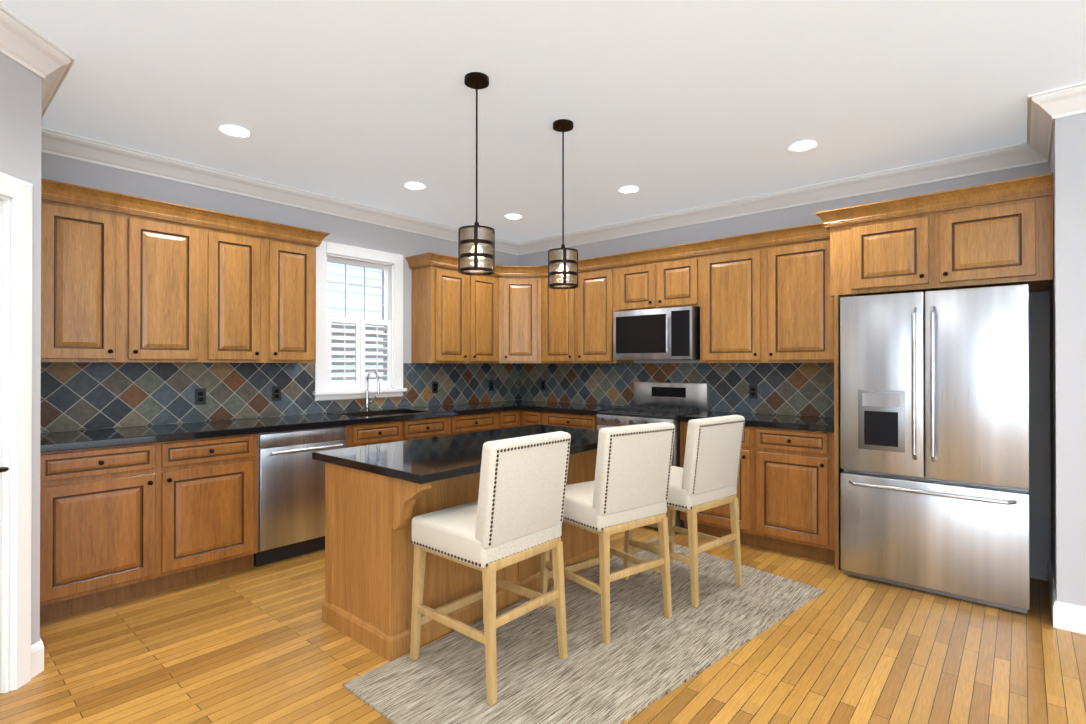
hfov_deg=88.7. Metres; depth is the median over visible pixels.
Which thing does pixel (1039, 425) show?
wall
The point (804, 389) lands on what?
tile backsplash
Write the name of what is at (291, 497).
dishwasher
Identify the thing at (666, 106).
ceiling
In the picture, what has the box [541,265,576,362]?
upper cabinet
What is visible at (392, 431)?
base cabinet
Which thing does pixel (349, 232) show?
wall
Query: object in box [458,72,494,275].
pendant light
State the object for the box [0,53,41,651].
wall
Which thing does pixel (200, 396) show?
electrical outlet cover
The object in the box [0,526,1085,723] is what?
floor
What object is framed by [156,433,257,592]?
base cabinet
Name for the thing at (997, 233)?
upper cabinet
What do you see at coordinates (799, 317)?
upper cabinet
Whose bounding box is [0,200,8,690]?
door leaf
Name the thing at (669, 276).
upper cabinet
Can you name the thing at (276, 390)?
electrical outlet cover
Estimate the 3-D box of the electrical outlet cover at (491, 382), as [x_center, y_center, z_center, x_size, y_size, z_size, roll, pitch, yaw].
[-0.569,0.250,6.128,0.008,0.116,0.072,0,0,41]
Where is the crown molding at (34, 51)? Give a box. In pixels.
[0,5,1085,254]
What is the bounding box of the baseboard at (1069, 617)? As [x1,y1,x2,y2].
[31,560,1085,678]
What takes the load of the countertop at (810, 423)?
on the base cabinet at (715, 521)
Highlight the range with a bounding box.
[596,382,709,532]
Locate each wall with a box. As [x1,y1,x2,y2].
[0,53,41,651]
[41,152,517,432]
[518,162,1050,580]
[1049,113,1085,606]
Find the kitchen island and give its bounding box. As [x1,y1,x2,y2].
[318,448,611,660]
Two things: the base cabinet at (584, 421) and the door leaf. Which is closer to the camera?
the door leaf
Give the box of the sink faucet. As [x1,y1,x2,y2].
[364,370,379,410]
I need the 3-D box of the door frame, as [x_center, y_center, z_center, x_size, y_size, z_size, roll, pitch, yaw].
[-2.239,0.295,1.927,0.141,2.139,0.940,0,0,-4]
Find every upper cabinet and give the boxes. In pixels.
[41,178,120,361]
[121,194,200,362]
[201,209,264,362]
[265,221,320,362]
[409,253,468,362]
[469,265,500,362]
[501,266,540,362]
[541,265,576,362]
[577,254,633,362]
[617,241,700,311]
[700,233,764,362]
[765,221,833,362]
[825,173,1052,300]
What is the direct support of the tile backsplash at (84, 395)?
attached to the wall at (349, 232)
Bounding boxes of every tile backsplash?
[40,362,519,432]
[520,363,833,416]
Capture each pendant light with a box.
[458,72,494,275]
[548,119,577,288]
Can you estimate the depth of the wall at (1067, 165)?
2.83 m
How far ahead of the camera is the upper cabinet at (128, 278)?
3.50 m
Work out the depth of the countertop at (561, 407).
5.41 m
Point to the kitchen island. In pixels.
(379, 498)
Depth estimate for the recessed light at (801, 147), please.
3.53 m
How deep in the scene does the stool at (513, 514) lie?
2.37 m
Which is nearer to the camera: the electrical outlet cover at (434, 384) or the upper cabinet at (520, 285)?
the electrical outlet cover at (434, 384)
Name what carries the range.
on the floor
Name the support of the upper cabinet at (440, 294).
attached to the wall at (349, 232)
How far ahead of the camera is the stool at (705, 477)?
3.21 m
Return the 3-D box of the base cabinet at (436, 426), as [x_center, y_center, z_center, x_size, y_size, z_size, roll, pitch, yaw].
[-1.218,0.923,4.909,0.627,0.905,0.480,0,0,41]
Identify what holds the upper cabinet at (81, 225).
attached to the wall at (349, 232)
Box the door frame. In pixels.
[0,172,32,692]
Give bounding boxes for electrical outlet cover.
[195,388,205,404]
[272,386,280,400]
[432,382,437,392]
[489,380,493,390]
[541,380,545,389]
[749,385,757,398]
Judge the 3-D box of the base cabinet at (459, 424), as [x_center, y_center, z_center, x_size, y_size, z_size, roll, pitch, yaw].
[-0.865,0.925,5.318,0.627,0.905,0.600,0,0,41]
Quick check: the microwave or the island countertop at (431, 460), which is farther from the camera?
the microwave
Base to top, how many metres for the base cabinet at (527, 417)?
0.905 m
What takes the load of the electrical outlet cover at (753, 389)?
attached to the tile backsplash at (804, 389)
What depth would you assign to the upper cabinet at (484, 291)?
5.63 m
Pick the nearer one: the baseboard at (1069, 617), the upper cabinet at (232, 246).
the baseboard at (1069, 617)
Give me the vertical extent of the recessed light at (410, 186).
0.012 m
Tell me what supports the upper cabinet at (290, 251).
attached to the wall at (349, 232)
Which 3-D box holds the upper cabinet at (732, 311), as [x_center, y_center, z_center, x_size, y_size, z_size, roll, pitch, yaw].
[1.619,-0.501,4.610,0.535,1.006,0.327,0,0,41]
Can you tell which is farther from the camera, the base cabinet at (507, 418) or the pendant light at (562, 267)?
the base cabinet at (507, 418)
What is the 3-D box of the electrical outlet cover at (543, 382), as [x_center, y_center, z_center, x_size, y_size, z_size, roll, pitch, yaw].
[0.001,0.250,6.209,0.072,0.116,0.008,0,0,41]
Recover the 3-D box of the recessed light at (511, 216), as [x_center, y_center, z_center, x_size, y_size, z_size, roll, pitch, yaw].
[-0.277,-1.367,5.189,0.169,0.012,0.169,0,0,35]
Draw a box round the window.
[312,241,406,400]
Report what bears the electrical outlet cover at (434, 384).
attached to the tile backsplash at (84, 395)
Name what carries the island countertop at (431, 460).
on the kitchen island
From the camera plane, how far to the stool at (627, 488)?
2.81 m
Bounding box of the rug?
[342,537,824,723]
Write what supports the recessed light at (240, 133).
in the ceiling
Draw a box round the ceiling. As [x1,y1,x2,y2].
[0,0,1085,241]
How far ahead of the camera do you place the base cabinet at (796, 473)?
3.87 m
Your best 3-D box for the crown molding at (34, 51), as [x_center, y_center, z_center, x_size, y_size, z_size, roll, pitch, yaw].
[0.498,-1.328,1.573,7.600,0.118,6.400,0,0,41]
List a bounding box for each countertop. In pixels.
[40,400,539,452]
[312,424,598,483]
[520,401,620,414]
[677,411,833,431]
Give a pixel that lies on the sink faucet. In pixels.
(367, 402)
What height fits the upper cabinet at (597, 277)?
1.006 m
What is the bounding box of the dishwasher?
[254,426,345,566]
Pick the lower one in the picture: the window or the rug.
the rug
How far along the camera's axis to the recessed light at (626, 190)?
4.40 m
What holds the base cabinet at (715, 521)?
on the floor
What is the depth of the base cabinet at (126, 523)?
3.03 m
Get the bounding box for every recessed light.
[218,125,250,137]
[404,182,425,189]
[504,214,521,218]
[618,186,639,192]
[788,141,817,151]
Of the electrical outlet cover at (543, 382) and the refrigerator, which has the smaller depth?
the refrigerator
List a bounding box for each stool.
[410,431,570,705]
[540,422,674,643]
[623,415,744,606]
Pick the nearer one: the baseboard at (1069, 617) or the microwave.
the baseboard at (1069, 617)
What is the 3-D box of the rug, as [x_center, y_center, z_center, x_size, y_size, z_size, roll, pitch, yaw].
[0.497,1.363,2.919,1.277,0.010,2.630,0,0,41]
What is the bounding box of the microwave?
[613,306,699,359]
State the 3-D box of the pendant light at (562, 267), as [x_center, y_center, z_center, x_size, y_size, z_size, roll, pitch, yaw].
[0.116,-0.907,3.203,0.174,0.946,0.174,0,0,41]
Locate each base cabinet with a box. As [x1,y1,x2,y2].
[40,443,155,622]
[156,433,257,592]
[344,415,403,447]
[391,414,447,440]
[448,412,499,434]
[500,410,515,428]
[520,410,543,425]
[544,411,597,429]
[680,421,751,545]
[752,423,842,569]
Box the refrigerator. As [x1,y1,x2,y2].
[840,284,1029,613]
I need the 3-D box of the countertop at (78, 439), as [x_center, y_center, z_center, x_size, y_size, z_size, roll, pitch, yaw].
[-1.443,0.446,4.627,0.656,0.043,4.299,0,0,41]

